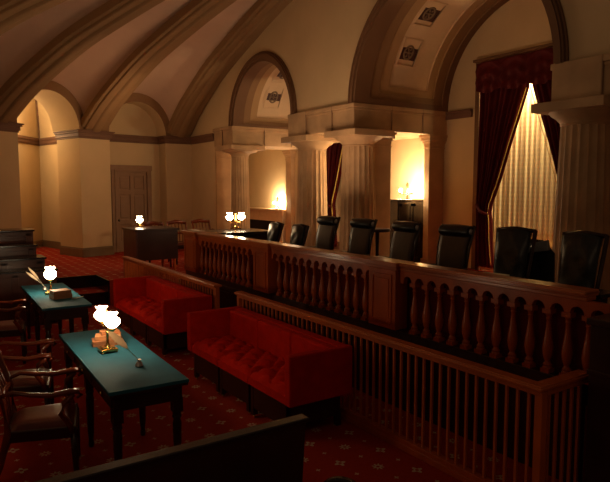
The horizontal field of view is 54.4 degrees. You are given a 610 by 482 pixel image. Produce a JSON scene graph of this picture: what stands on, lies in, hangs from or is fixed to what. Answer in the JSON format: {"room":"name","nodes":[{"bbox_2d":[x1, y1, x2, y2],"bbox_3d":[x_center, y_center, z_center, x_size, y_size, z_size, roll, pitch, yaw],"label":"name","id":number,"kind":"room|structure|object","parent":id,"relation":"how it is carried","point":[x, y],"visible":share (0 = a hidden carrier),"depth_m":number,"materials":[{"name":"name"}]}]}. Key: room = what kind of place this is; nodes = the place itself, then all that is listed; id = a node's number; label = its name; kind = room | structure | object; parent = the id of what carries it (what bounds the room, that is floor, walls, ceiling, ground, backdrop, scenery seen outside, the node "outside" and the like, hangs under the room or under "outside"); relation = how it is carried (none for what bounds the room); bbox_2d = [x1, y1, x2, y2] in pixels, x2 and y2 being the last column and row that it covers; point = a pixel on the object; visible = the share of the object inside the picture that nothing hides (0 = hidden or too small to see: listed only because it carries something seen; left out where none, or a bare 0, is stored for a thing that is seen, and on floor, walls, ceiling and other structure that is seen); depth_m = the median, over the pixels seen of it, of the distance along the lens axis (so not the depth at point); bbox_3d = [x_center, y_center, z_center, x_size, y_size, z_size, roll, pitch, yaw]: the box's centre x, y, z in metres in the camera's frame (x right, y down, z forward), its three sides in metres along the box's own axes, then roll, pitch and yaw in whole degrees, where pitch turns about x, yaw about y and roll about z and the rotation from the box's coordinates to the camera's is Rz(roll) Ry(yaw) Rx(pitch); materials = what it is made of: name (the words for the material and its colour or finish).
{"room":"courtroom","nodes":[
{"label":"courtroom","id":0,"kind":"room"},
{"bbox_2d":[17,98,60,241],"bbox_3d":[-7.409,-2.013,15.540,2.929,4.650,3.057,-3,6,-34],"label":"wall","id":1,"kind":"structure","parent":0,"point":[38,165],"depth_m":16.66,"materials":[{"name":"paint"}]},
{"bbox_2d":[72,287,104,293],"bbox_3d":[-4.315,1.057,11.124,0.990,0.220,0.750,-3,6,-34],"label":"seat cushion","id":2,"kind":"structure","parent":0,"point":[86,290],"depth_m":11.23,"materials":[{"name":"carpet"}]},
{"bbox_2d":[0,131,192,247],"bbox_3d":[-6.007,-0.682,10.252,3.860,2.940,14.454,1,5,8],"label":"wall","id":3,"kind":"structure","parent":0,"point":[84,174],"depth_m":14.82,"materials":[{"name":"paint"}]},
{"bbox_2d":[18,100,56,145],"bbox_3d":[-7.387,-3.471,15.364,2.750,1.766,3.043,-3,6,-34],"label":"trim","id":4,"kind":"structure","parent":3,"relation":"attached to","point":[39,141],"depth_m":16.52,"materials":[{"name":"paint"}]},
{"bbox_2d":[33,240,60,248],"bbox_3d":[-7.394,0.206,15.704,2.750,0.200,3.017,-3,6,-34],"label":"baseboard","id":5,"kind":"structure","parent":3,"relation":"attached to","point":[41,243],"depth_m":16.95,"materials":[{"name":"paint"}]},
{"bbox_2d":[0,122,190,144],"bbox_3d":[-5.950,-2.216,10.106,4.023,0.200,14.586,1,5,8],"label":"trim","id":6,"kind":"structure","parent":3,"relation":"attached to","point":[10,126],"depth_m":14.90,"materials":[{"name":"paint"}]},
{"bbox_2d":[60,241,183,257],"bbox_3d":[-5.990,0.667,10.370,3.906,0.230,14.490,1,5,8],"label":"baseboard","id":7,"kind":"structure","parent":3,"relation":"attached to","point":[64,250],"depth_m":14.89,"materials":[{"name":"paint"}]},
{"bbox_2d":[34,89,165,225],"bbox_3d":[-6.221,-1.288,10.229,3.120,4.150,13.594,1,5,8],"label":"wall","id":8,"kind":"structure","parent":0,"point":[133,118],"depth_m":15.87,"materials":[{"name":"paint"}]},
{"bbox_2d":[0,0,66,35],"bbox_3d":[-2.905,-3.792,9.518,8.681,3.100,0.720,1,5,8],"label":"trim","id":9,"kind":"structure","parent":8,"relation":"attached to","point":[13,13],"depth_m":9.68,"materials":[{"name":"paint"}]},
{"bbox_2d":[0,0,164,122],"bbox_3d":[-2.550,-3.902,10.756,8.681,3.100,0.720,2,6,23],"label":"ceiling rib","id":10,"kind":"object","parent":8,"relation":"attached to","point":[17,92],"depth_m":11.54,"materials":[{"name":"paint"}]},
{"bbox_2d":[14,81,171,135],"bbox_3d":[-5.847,-2.841,10.035,2.635,1.059,12.860,1,5,8],"label":"trim","id":11,"kind":"structure","parent":8,"relation":"attached to","point":[54,86],"depth_m":14.44,"materials":[{"name":"brown paint"}]},
{"bbox_2d":[110,165,151,251],"bbox_3d":[-4.658,-0.881,16.012,1.200,2.310,0.129,-5,7,-43],"label":"door","id":12,"kind":"structure","parent":8,"relation":"in","point":[131,185],"depth_m":15.93,"materials":[{"name":"paint"}]},
{"bbox_2d":[81,0,236,131],"bbox_3d":[-1.881,-4.001,11.856,8.681,3.100,0.720,4,7,39],"label":"ceiling rib","id":13,"kind":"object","parent":8,"relation":"attached to","point":[141,62],"depth_m":12.97,"materials":[{"name":"paint"}]},
{"bbox_2d":[167,0,291,137],"bbox_3d":[-0.944,-4.080,12.742,0.720,3.100,8.681,-4,6,-36],"label":"ceiling rib","id":14,"kind":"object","parent":8,"relation":"attached to","point":[189,109],"depth_m":13.99,"materials":[{"name":"paint"}]},
{"bbox_2d":[36,247,185,304],"bbox_3d":[-5.971,0.698,13.845,13.400,0.450,9.550,-3,6,-34],"label":"floor","id":15,"kind":"structure","parent":0,"point":[110,267],"depth_m":13.25,"materials":[{"name":"carpet"}]},
{"bbox_2d":[122,226,179,275],"bbox_3d":[-3.099,0.186,11.939,0.900,0.910,0.830,-3,6,-34],"label":"desk","id":16,"kind":"object","parent":15,"relation":"on","point":[146,243],"visible":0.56,"depth_m":11.63,"materials":[{"name":"brown wood"}]},
{"bbox_2d":[166,220,186,264],"bbox_3d":[-2.814,0.017,13.495,0.586,0.980,0.671,-3,6,-34],"label":"armchair","id":17,"kind":"object","parent":15,"relation":"on","point":[180,244],"visible":0.24,"depth_m":13.65,"materials":[{"name":"wood"}]},
{"bbox_2d":[191,219,212,229],"bbox_3d":[-2.319,-0.025,13.970,0.586,0.980,0.671,-4,7,-39],"label":"armchair","id":18,"kind":"object","parent":15,"relation":"on","point":[205,221],"visible":0.15,"depth_m":14.14,"materials":[{"name":"wood"}]},
{"bbox_2d":[215,151,230,228],"bbox_3d":[-2.268,-1.093,15.911,0.570,2.750,0.550,-3,6,-34],"label":"stone pilaster","id":19,"kind":"object","parent":15,"relation":"on","point":[222,160],"visible":0.47,"depth_m":15.71,"materials":[{"name":"stone"}]},
{"bbox_2d":[215,144,264,227],"bbox_3d":[-1.638,-1.012,15.013,0.940,2.750,0.940,-3,6,-34],"label":"stone column","id":20,"kind":"structure","parent":15,"relation":"on","point":[239,154],"depth_m":14.79,"materials":[{"name":"stone"}]},
{"bbox_2d":[250,207,285,242],"bbox_3d":[-1.343,-0.454,18.031,0.260,1.100,2.820,-3,6,-34],"label":"fireplace mantel","id":21,"kind":"object","parent":15,"relation":"on","point":[260,218],"visible":0.3,"depth_m":17.63,"materials":[{"name":"stone"}]},
{"bbox_2d":[250,219,274,228],"bbox_3d":[-1.302,-0.526,18.052,0.080,0.240,1.860,-3,6,-34],"label":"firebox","id":22,"kind":"object","parent":21,"relation":"attached to","point":[254,223],"depth_m":18.05,"materials":[{"name":"black"}]},
{"bbox_2d":[250,207,285,211],"bbox_3d":[-1.352,-0.971,17.979,0.240,0.060,2.820,-3,6,-34],"label":"shelf","id":23,"kind":"object","parent":21,"relation":"attached to","point":[252,209],"depth_m":17.52,"materials":[{"name":"stone"}]},
{"bbox_2d":[282,150,295,243],"bbox_3d":[-0.413,-1.159,16.654,0.280,2.750,0.420,-3,6,-34],"label":"stone pilaster","id":24,"kind":"object","parent":15,"relation":"on","point":[289,155],"visible":0.8,"depth_m":16.56,"materials":[{"name":"stone"}]},
{"bbox_2d":[281,134,339,245],"bbox_3d":[0.147,-0.776,12.367,0.940,2.750,0.940,-3,6,-34],"label":"stone column","id":25,"kind":"structure","parent":15,"relation":"on","point":[312,170],"depth_m":12.08,"materials":[{"name":"stone"}]},
{"bbox_2d":[0,0,256,129],"bbox_3d":[-4.447,-3.770,9.747,9.533,2.960,9.778,-3,6,-34],"label":"ceiling","id":26,"kind":"structure","parent":0,"point":[88,73],"depth_m":13.07,"materials":[{"name":"paint"}]},
{"bbox_2d":[233,61,287,128],"bbox_3d":[-0.034,-3.392,13.886,2.373,1.290,2.580,-3,6,-34],"label":"ceiling","id":27,"kind":"structure","parent":0,"point":[245,86],"depth_m":14.23,"materials":[{"name":"beige paint"}]},
{"bbox_2d":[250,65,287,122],"bbox_3d":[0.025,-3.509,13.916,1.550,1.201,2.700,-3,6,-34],"label":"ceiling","id":28,"kind":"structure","parent":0,"point":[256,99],"depth_m":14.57,"materials":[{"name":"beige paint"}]},
{"bbox_2d":[257,68,289,119],"bbox_3d":[0.034,-3.576,13.915,1.170,1.138,2.740,-3,6,-34],"label":"ceiling","id":29,"kind":"structure","parent":0,"point":[283,111],"depth_m":14.85,"materials":[{"name":"beige paint"}]},
{"bbox_2d":[262,86,284,108],"bbox_3d":[-0.787,-3.589,14.780,0.550,0.640,0.431,-3,6,-34],"label":"trim","id":30,"kind":"structure","parent":29,"relation":"attached to","point":[272,98],"depth_m":14.76,"materials":[{"name":"paint"}]},
{"bbox_2d":[0,304,558,481],"bbox_3d":[-2.529,1.480,9.312,14.000,0.300,22.000,-3,6,-34],"label":"floor","id":31,"kind":"structure","parent":0,"point":[346,449],"depth_m":5.16,"materials":[{"name":"carpet"}]},
{"bbox_2d":[0,299,28,363],"bbox_3d":[-3.798,1.017,7.360,0.671,0.980,0.586,-2,6,-24],"label":"armchair","id":32,"kind":"object","parent":31,"relation":"on","point":[8,328],"visible":1,"depth_m":7.25,"materials":[{"name":"wood"}]},
{"bbox_2d":[0,228,34,243],"bbox_3d":[-6.762,0.594,9.568,4.385,1.420,0.605,-3,6,-34],"label":"pew","id":33,"kind":"object","parent":31,"relation":"on","point":[10,235],"visible":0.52,"depth_m":10.35,"materials":[{"name":"brown wood"}]},
{"bbox_2d":[0,242,37,256],"bbox_3d":[-6.472,0.745,9.112,4.345,1.200,0.505,-3,6,-34],"label":"pew","id":34,"kind":"object","parent":31,"relation":"on","point":[28,248],"visible":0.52,"depth_m":9.93,"materials":[{"name":"brown wood"}]},
{"bbox_2d":[0,254,46,268],"bbox_3d":[-6.176,0.865,8.717,4.385,1.030,0.505,-3,6,-34],"label":"pew","id":35,"kind":"object","parent":31,"relation":"on","point":[21,261],"visible":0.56,"depth_m":9.53,"materials":[{"name":"brown wood"}]},
{"bbox_2d":[0,339,56,404],"bbox_3d":[-2.599,1.198,5.334,0.671,0.980,0.586,-2,5,-20],"label":"armchair","id":36,"kind":"object","parent":31,"relation":"on","point":[31,384],"visible":0.73,"depth_m":5.20,"materials":[{"name":"wood"}]},
{"bbox_2d":[0,266,57,326],"bbox_3d":[-5.885,0.972,8.373,4.475,0.880,0.415,-3,6,-34],"label":"pew","id":37,"kind":"object","parent":31,"relation":"on","point":[11,280],"visible":0.38,"depth_m":9.12,"materials":[{"name":"brown wood"}]},
{"bbox_2d":[0,352,82,474],"bbox_3d":[-2.009,1.279,4.433,0.671,0.980,0.586,-2,5,-20],"label":"armchair","id":38,"kind":"object","parent":31,"relation":"on","point":[61,420],"visible":1,"depth_m":4.29,"materials":[{"name":"wood"}]},
{"bbox_2d":[21,283,91,368],"bbox_3d":[-3.313,1.079,7.846,0.560,0.760,1.910,-3,6,-32],"label":"table","id":39,"kind":"object","parent":31,"relation":"on","point":[50,310],"visible":0.86,"depth_m":7.31,"materials":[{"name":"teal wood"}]},
{"bbox_2d":[44,266,55,294],"bbox_3d":[-3.353,0.520,7.812,0.152,0.355,0.278,-2,6,-23],"label":"table lamp","id":40,"kind":"object","parent":39,"relation":"on","point":[50,274],"visible":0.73,"depth_m":7.72,"materials":[{"name":"white glass"}]},
{"bbox_2d":[49,293,71,299],"bbox_3d":[-3.115,0.692,7.552,0.225,0.060,0.200,-5,7,-42],"label":"book","id":41,"kind":"object","parent":39,"relation":"on","point":[68,295],"visible":0.84,"depth_m":7.48,"materials":[{"name":"leather"}]},
{"bbox_2d":[50,288,70,294],"bbox_3d":[-3.115,0.642,7.548,0.215,0.040,0.190,-4,7,-40],"label":"book","id":42,"kind":"object","parent":41,"relation":"on","point":[63,290],"visible":1,"depth_m":7.50,"materials":[{"name":"paper"}]},
{"bbox_2d":[57,275,109,304],"bbox_3d":[-4.276,0.946,11.056,1.010,0.454,0.910,-3,6,-34],"label":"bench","id":43,"kind":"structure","parent":31,"relation":"on","point":[73,282],"depth_m":11.33,"materials":[{"name":"brown wood"}]},
{"bbox_2d":[59,327,188,460],"bbox_3d":[-1.603,1.329,5.043,0.575,0.760,1.930,-3,6,-32],"label":"table","id":44,"kind":"object","parent":31,"relation":"on","point":[114,375],"visible":0.82,"depth_m":4.48,"materials":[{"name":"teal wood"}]},
{"bbox_2d":[94,305,119,353],"bbox_3d":[-1.685,0.749,5.051,0.141,0.390,0.443,-3,6,-34],"label":"table lamp","id":45,"kind":"object","parent":44,"relation":"on","point":[111,321],"visible":0.98,"depth_m":5.03,"materials":[{"name":"white glass"}]},
{"bbox_2d":[91,336,123,347],"bbox_3d":[-1.772,0.899,5.320,0.260,0.045,0.170,-2,6,-24],"label":"book","id":46,"kind":"object","parent":44,"relation":"on","point":[94,343],"visible":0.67,"depth_m":5.22,"materials":[{"name":"leather"}]},
{"bbox_2d":[135,359,142,366],"bbox_3d":[-1.302,0.954,4.650,0.064,0.054,0.062,-3,6,-34],"label":"inkwell","id":47,"kind":"object","parent":44,"relation":"on","point":[139,363],"visible":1,"depth_m":4.63,"materials":[{"name":"grey metal"}]},
{"bbox_2d":[108,331,137,358],"bbox_3d":[-1.428,0.820,4.664,0.260,0.231,0.030,1,5,7],"label":"pen","id":48,"kind":"object","parent":47,"relation":"in","point":[114,336],"visible":1,"depth_m":4.66,"materials":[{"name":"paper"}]},
{"bbox_2d":[113,275,211,356],"bbox_3d":[-2.091,1.024,8.491,0.670,0.755,2.170,-3,6,-34],"label":"velvet sofa","id":49,"kind":"object","parent":31,"relation":"on","point":[155,308],"visible":0.97,"depth_m":8.21,"materials":[{"name":"red fabric"}]},
{"bbox_2d":[116,296,158,314],"bbox_3d":[-2.517,0.956,8.999,0.505,0.160,0.651,-3,6,-34],"label":"seat cushion","id":50,"kind":"object","parent":49,"relation":"on","point":[124,304],"depth_m":8.95,"materials":[{"name":"red fabric"}]},
{"bbox_2d":[130,303,160,322],"bbox_3d":[-2.147,1.005,8.451,0.505,0.160,0.651,-3,6,-34],"label":"seat cushion","id":51,"kind":"object","parent":49,"relation":"on","point":[139,313],"depth_m":8.33,"materials":[{"name":"red fabric"}]},
{"bbox_2d":[145,313,161,332],"bbox_3d":[-1.777,1.054,7.903,0.505,0.160,0.651,-3,6,-34],"label":"seat cushion","id":52,"kind":"object","parent":49,"relation":"on","point":[153,321],"depth_m":7.82,"materials":[{"name":"red fabric"}]},
{"bbox_2d":[146,278,163,302],"bbox_3d":[-2.299,0.792,9.132,0.090,0.382,0.655,-3,6,-34],"label":"cushion","id":53,"kind":"object","parent":49,"relation":"on","point":[153,285],"depth_m":9.08,"materials":[{"name":"red fabric"}]},
{"bbox_2d":[161,283,181,299],"bbox_3d":[-1.929,0.841,8.584,0.090,0.382,0.655,-3,6,-34],"label":"cushion","id":54,"kind":"object","parent":49,"relation":"on","point":[168,290],"depth_m":8.56,"materials":[{"name":"red fabric"}]},
{"bbox_2d":[178,289,199,297],"bbox_3d":[-1.559,0.890,8.035,0.090,0.382,0.655,-3,6,-34],"label":"cushion","id":55,"kind":"object","parent":49,"relation":"on","point":[182,293],"depth_m":8.08,"materials":[{"name":"red fabric"}]},
{"bbox_2d":[34,414,308,481],"bbox_3d":[-1.330,1.480,2.313,3.215,0.945,0.074,-3,6,-34],"label":"pew","id":56,"kind":"object","parent":31,"relation":"on","point":[273,451],"visible":1,"depth_m":2.88,"materials":[{"name":"brown wood"}]},
{"bbox_2d":[122,256,221,308],"bbox_3d":[-2.250,0.870,9.440,0.120,0.893,3.990,-3,6,-34],"label":"railing","id":57,"kind":"object","parent":31,"relation":"on","point":[132,271],"visible":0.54,"depth_m":9.09,"materials":[{"name":"brown wood"}]},
{"bbox_2d":[187,306,351,425],"bbox_3d":[-0.455,1.244,6.021,0.670,0.755,2.170,-3,6,-34],"label":"velvet sofa","id":58,"kind":"object","parent":31,"relation":"on","point":[279,369],"visible":0.98,"depth_m":5.67,"materials":[{"name":"red fabric"}]},
{"bbox_2d":[192,335,253,365],"bbox_3d":[-0.881,1.176,6.530,0.505,0.160,0.651,-3,6,-34],"label":"seat cushion","id":59,"kind":"object","parent":58,"relation":"on","point":[210,348],"depth_m":6.48,"materials":[{"name":"red fabric"}]},
{"bbox_2d":[230,310,261,347],"bbox_3d":[-0.663,1.013,6.662,0.090,0.382,0.655,-3,6,-34],"label":"cushion","id":60,"kind":"object","parent":58,"relation":"on","point":[243,323],"depth_m":6.60,"materials":[{"name":"red fabric"}]},
{"bbox_2d":[217,348,284,382],"bbox_3d":[-0.511,1.225,5.982,0.505,0.160,0.651,-3,6,-34],"label":"seat cushion","id":61,"kind":"object","parent":58,"relation":"on","point":[240,365],"depth_m":5.91,"materials":[{"name":"red fabric"}]},
{"bbox_2d":[248,365,284,404],"bbox_3d":[-0.141,1.274,5.433,0.505,0.160,0.651,-3,6,-34],"label":"seat cushion","id":62,"kind":"object","parent":58,"relation":"on","point":[270,382],"depth_m":5.35,"materials":[{"name":"red fabric"}]},
{"bbox_2d":[258,320,295,358],"bbox_3d":[-0.293,1.062,6.114,0.090,0.382,0.655,-3,6,-34],"label":"cushion","id":63,"kind":"object","parent":58,"relation":"on","point":[275,338],"depth_m":6.06,"materials":[{"name":"red fabric"}]},
{"bbox_2d":[291,333,333,353],"bbox_3d":[0.077,1.111,5.566,0.090,0.382,0.655,-3,6,-34],"label":"cushion","id":64,"kind":"object","parent":58,"relation":"on","point":[300,342],"depth_m":5.60,"materials":[{"name":"red fabric"}]},
{"bbox_2d":[324,476,355,481],"bbox_3d":[0.119,1.521,2.618,0.402,0.811,0.421,1,5,16],"label":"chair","id":65,"kind":"object","parent":31,"relation":"on","point":[334,478],"visible":1,"depth_m":2.76,"materials":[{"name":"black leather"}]},
{"bbox_2d":[181,230,609,481],"bbox_3d":[0.054,0.801,7.147,0.235,1.437,7.401,-3,6,-34],"label":"balustrade","id":66,"kind":"object","parent":31,"relation":"on","point":[386,300],"visible":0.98,"depth_m":5.48,"materials":[{"name":"brown wood"}]},
{"bbox_2d":[208,246,600,371],"bbox_3d":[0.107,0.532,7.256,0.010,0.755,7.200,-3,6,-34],"label":"balusters","id":67,"kind":"object","parent":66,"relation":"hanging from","point":[578,327],"visible":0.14,"depth_m":5.10,"materials":[{"name":"brown wood"}]},
{"bbox_2d":[234,291,588,481],"bbox_3d":[0.548,1.204,5.694,0.570,0.893,4.235,-3,6,-34],"label":"railing","id":68,"kind":"object","parent":31,"relation":"on","point":[542,390],"visible":0.73,"depth_m":4.44,"materials":[{"name":"brown wood"}]},
{"bbox_2d":[584,313,609,481],"bbox_3d":[2.667,1.115,4.351,1.850,1.310,0.225,-3,6,-34],"label":"desk","id":69,"kind":"object","parent":31,"relation":"on","point":[597,453],"visible":1,"depth_m":3.85,"materials":[{"name":"brown wood"}]},
{"bbox_2d":[182,268,586,481],"bbox_3d":[2.547,1.117,8.319,5.440,0.600,9.150,-3,6,-34],"label":"floor","id":70,"kind":"structure","parent":0,"point":[585,426],"depth_m":4.27,"materials":[{"name":"carpet"}]},
{"bbox_2d":[201,228,267,239],"bbox_3d":[-1.238,0.227,10.295,1.140,0.820,0.870,-3,6,-34],"label":"desk","id":71,"kind":"object","parent":70,"relation":"on","point":[261,234],"visible":0.24,"depth_m":10.09,"materials":[{"name":"brown wood"}]},
{"bbox_2d":[226,211,244,228],"bbox_3d":[-1.236,-0.368,10.563,0.389,0.315,0.141,-5,7,-42],"label":"lamp","id":72,"kind":"object","parent":71,"relation":"on","point":[229,217],"visible":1,"depth_m":10.55,"materials":[{"name":"white glass"}]},
{"bbox_2d":[267,221,283,241],"bbox_3d":[-0.688,0.192,9.590,0.592,1.005,0.512,-3,6,-30],"label":"swivel chair","id":73,"kind":"object","parent":70,"relation":"on","point":[275,229],"visible":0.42,"depth_m":9.54,"materials":[{"name":"black leather"}]},
{"bbox_2d":[290,224,309,245],"bbox_3d":[-0.287,0.246,8.995,0.592,1.005,0.512,-3,6,-32],"label":"swivel chair","id":74,"kind":"object","parent":70,"relation":"on","point":[299,232],"visible":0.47,"depth_m":8.97,"materials":[{"name":"black leather"}]},
{"bbox_2d":[307,216,340,249],"bbox_3d":[0.134,0.234,8.312,0.594,1.163,0.507,-3,6,-34],"label":"chair","id":75,"kind":"object","parent":70,"relation":"on","point":[326,232],"visible":0.5,"depth_m":8.33,"materials":[{"name":"brown leather"}]},
{"bbox_2d":[323,128,394,255],"bbox_3d":[0.995,-0.738,11.104,0.940,2.600,0.940,-3,6,-34],"label":"stone column","id":76,"kind":"structure","parent":70,"relation":"on","point":[358,193],"depth_m":10.81,"materials":[{"name":"stone"}]},
{"bbox_2d":[342,218,377,255],"bbox_3d":[0.569,0.292,7.668,0.594,1.163,0.507,-4,6,-36],"label":"chair","id":77,"kind":"object","parent":70,"relation":"on","point":[362,231],"visible":0.44,"depth_m":7.69,"materials":[{"name":"brown leather"}]},
{"bbox_2d":[375,228,389,255],"bbox_3d":[0.975,0.343,7.885,0.385,1.021,0.377,-3,6,-34],"label":"side table","id":78,"kind":"object","parent":70,"relation":"on","point":[377,230],"visible":0.24,"depth_m":7.82,"materials":[{"name":"brown wood"}]},
{"bbox_2d":[375,132,396,256],"bbox_3d":[1.344,-0.765,11.398,0.580,2.600,0.550,-3,6,-34],"label":"stone pier","id":79,"kind":"object","parent":70,"relation":"on","point":[382,147],"visible":0.34,"depth_m":11.23,"materials":[{"name":"stone"}]},
{"bbox_2d":[388,220,422,261],"bbox_3d":[1.010,0.350,7.013,0.594,1.163,0.507,-3,6,-32],"label":"chair","id":80,"kind":"object","parent":70,"relation":"on","point":[405,235],"visible":0.44,"depth_m":7.03,"materials":[{"name":"brown leather"}]},
{"bbox_2d":[390,199,423,262],"bbox_3d":[2.088,-0.198,12.219,0.860,1.325,0.415,-3,6,-34],"label":"cabinet","id":81,"kind":"object","parent":70,"relation":"on","point":[400,209],"visible":0.35,"depth_m":12.02,"materials":[{"name":"brown wood"}]},
{"bbox_2d":[231,235,609,314],"bbox_3d":[0.436,0.537,6.994,0.240,0.790,6.400,-3,6,-34],"label":"desk","id":82,"kind":"object","parent":70,"relation":"on","point":[603,295],"visible":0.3,"depth_m":4.37,"materials":[{"name":"brown wood"}]},
{"bbox_2d":[419,134,447,263],"bbox_3d":[2.582,-0.813,11.938,0.560,2.600,0.290,-3,6,-34],"label":"stone pilaster","id":83,"kind":"object","parent":70,"relation":"on","point":[434,144],"visible":0.83,"depth_m":11.85,"materials":[{"name":"stone"}]},
{"bbox_2d":[431,224,475,269],"bbox_3d":[1.455,0.409,6.354,0.594,1.163,0.507,-4,6,-37],"label":"chair","id":84,"kind":"object","parent":70,"relation":"on","point":[455,241],"visible":0.41,"depth_m":6.39,"materials":[{"name":"brown leather"}]},
{"bbox_2d":[493,226,537,278],"bbox_3d":[1.859,0.455,5.699,0.592,1.175,0.518,-4,6,-38],"label":"swivel chair","id":85,"kind":"object","parent":70,"relation":"on","point":[512,243],"visible":0.47,"depth_m":5.72,"materials":[{"name":"black leather"}]},
{"bbox_2d":[525,239,554,281],"bbox_3d":[2.283,0.494,6.084,0.526,1.038,0.320,4,6,36],"label":"robe","id":86,"kind":"object","parent":70,"relation":"on","point":[543,262],"visible":0.22,"depth_m":5.91,"materials":[{"name":"black fabric"}]},
{"bbox_2d":[531,94,609,303],"bbox_3d":[3.482,-0.409,7.416,0.940,2.600,0.940,-3,6,-34],"label":"stone column","id":87,"kind":"structure","parent":70,"relation":"on","point":[582,203],"depth_m":7.13,"materials":[{"name":"stone"}]},
{"bbox_2d":[558,230,609,288],"bbox_3d":[2.239,0.505,5.135,0.592,1.175,0.518,-3,6,-32],"label":"swivel chair","id":88,"kind":"object","parent":70,"relation":"on","point":[580,250],"visible":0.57,"depth_m":5.14,"materials":[{"name":"black leather"}]},
{"bbox_2d":[188,0,609,229],"bbox_3d":[1.544,-2.430,9.533,0.001,6.550,17.400,-3,6,-34],"label":"wall","id":89,"kind":"structure","parent":0,"point":[316,40],"depth_m":11.49,"materials":[{"name":"paint"}]},
{"bbox_2d":[190,133,213,144],"bbox_3d":[-2.774,-2.734,15.913,0.090,0.200,1.490,-3,6,-34],"label":"trim","id":90,"kind":"structure","parent":89,"relation":"attached to","point":[204,138],"depth_m":15.80,"materials":[{"name":"paint"}]},
{"bbox_2d":[228,51,296,125],"bbox_3d":[-1.025,-3.437,13.213,0.095,1.500,3.000,-3,6,-34],"label":"trim","id":91,"kind":"structure","parent":89,"relation":"attached to","point":[271,57],"depth_m":12.83,"materials":[{"name":"brown paint"}]},
{"bbox_2d":[348,0,568,103],"bbox_3d":[1.953,-3.324,8.773,0.095,2.066,4.260,-3,6,-34],"label":"trim","id":92,"kind":"structure","parent":89,"relation":"attached to","point":[553,8],"depth_m":7.26,"materials":[{"name":"brown paint"}]},
{"bbox_2d":[248,0,551,270],"bbox_3d":[2.975,-2.399,11.710,0.120,7.000,19.400,-3,6,-34],"label":"wall","id":93,"kind":"structure","parent":0,"point":[516,25],"depth_m":11.60,"materials":[{"name":"paint"}]},
{"bbox_2d":[213,126,297,149],"bbox_3d":[-1.081,-2.667,15.481,2.398,0.462,1.102,-3,6,-34],"label":"trim","id":94,"kind":"structure","parent":93,"relation":"attached to","point":[270,138],"depth_m":14.84,"materials":[{"name":"stone"}]},
{"bbox_2d":[326,149,340,241],"bbox_3d":[1.408,-1.706,14.465,0.730,3.930,2.320,-3,6,-34],"label":"window","id":95,"kind":"structure","parent":93,"relation":"in","point":[338,199],"depth_m":15.32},
{"bbox_2d":[327,143,341,246],"bbox_3d":[0.812,-1.698,14.665,0.204,3.722,0.952,-3,6,-34],"label":"drape","id":96,"kind":"object","parent":95,"relation":"hanging from","point":[334,152],"visible":0.5,"depth_m":14.85,"materials":[{"name":"red fabric"}]},
{"bbox_2d":[288,102,446,139],"bbox_3d":[1.240,-2.359,12.037,2.401,0.462,2.192,-3,6,-34],"label":"trim","id":97,"kind":"structure","parent":93,"relation":"attached to","point":[409,123],"depth_m":11.21,"materials":[{"name":"stone"}]},
{"bbox_2d":[445,109,472,119],"bbox_3d":[2.924,-2.465,11.610,0.090,0.150,19.300,-3,6,-34],"label":"trim","id":98,"kind":"structure","parent":93,"relation":"attached to","point":[465,113],"depth_m":11.48,"materials":[{"name":"paint"}]},
{"bbox_2d":[471,43,552,269],"bbox_3d":[4.135,-1.345,10.422,0.730,3.930,2.500,-3,6,-34],"label":"window","id":99,"kind":"structure","parent":93,"relation":"in","point":[549,45],"depth_m":11.13,"materials":[{"name":"brown wood"}]},
{"bbox_2d":[475,83,529,267],"bbox_3d":[3.512,-1.341,10.662,0.204,3.721,1.036,-3,6,-34],"label":"drape","id":100,"kind":"object","parent":99,"relation":"hanging from","point":[501,109],"visible":0.83,"depth_m":10.84,"materials":[{"name":"red fabric"}]},
{"bbox_2d":[475,48,552,92],"bbox_3d":[3.749,-2.896,10.023,0.081,0.551,2.164,-3,6,-34],"label":"window valance","id":101,"kind":"object","parent":99,"relation":"attached to","point":[511,72],"visible":0.78,"depth_m":10.22,"materials":[{"name":"red fabric"}]},
{"bbox_2d":[493,84,556,246],"bbox_3d":[4.205,-1.514,10.455,0.063,3.220,2.042,-3,6,-34],"label":"sheer curtain","id":102,"kind":"object","parent":99,"relation":"hanging from","point":[525,197],"visible":0.36,"depth_m":10.70,"materials":[{"name":"white fabric"}]},
{"bbox_2d":[530,80,559,183],"bbox_3d":[4.120,-1.260,9.760,0.204,3.721,1.036,-3,6,-34],"label":"drape","id":103,"kind":"object","parent":99,"relation":"hanging from","point":[543,92],"visible":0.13,"depth_m":9.81,"materials":[{"name":"red fabric"}]},
{"bbox_2d":[550,53,609,100],"bbox_3d":[4.645,-1.908,6.989,2.401,0.462,2.322,-3,6,-34],"label":"trim","id":104,"kind":"structure","parent":93,"relation":"attached to","point":[588,76],"depth_m":6.93,"materials":[{"name":"stone"}]},
{"bbox_2d":[389,0,475,90],"bbox_3d":[3.057,-3.533,9.500,0.980,1.615,4.016,-3,6,-34],"label":"ceiling","id":105,"kind":"structure","parent":0,"point":[418,78],"depth_m":10.94,"materials":[{"name":"beige paint"}]},
{"bbox_2d":[394,36,424,69],"bbox_3d":[1.897,-3.458,10.881,0.550,0.566,0.339,-3,6,-34],"label":"trim","id":106,"kind":"structure","parent":105,"relation":"attached to","point":[405,53],"depth_m":10.87,"materials":[{"name":"paint"}]},
{"bbox_2d":[410,0,448,29],"bbox_3d":[2.180,-3.995,10.409,0.550,0.419,0.515,-3,6,-34],"label":"trim","id":107,"kind":"structure","parent":105,"relation":"attached to","point":[431,14],"depth_m":10.41,"materials":[{"name":"paint"}]},
{"bbox_2d":[380,0,486,98],"bbox_3d":[3.028,-3.445,9.488,1.390,1.720,3.991,-3,6,-34],"label":"ceiling","id":108,"kind":"structure","parent":0,"point":[385,88],"depth_m":10.85,"materials":[{"name":"beige paint"}]},
{"bbox_2d":[355,0,549,111],"bbox_3d":[2.944,-3.292,9.445,2.373,1.882,3.880,-3,6,-34],"label":"ceiling","id":109,"kind":"structure","parent":0,"point":[384,19],"depth_m":10.51,"materials":[{"name":"beige paint"}]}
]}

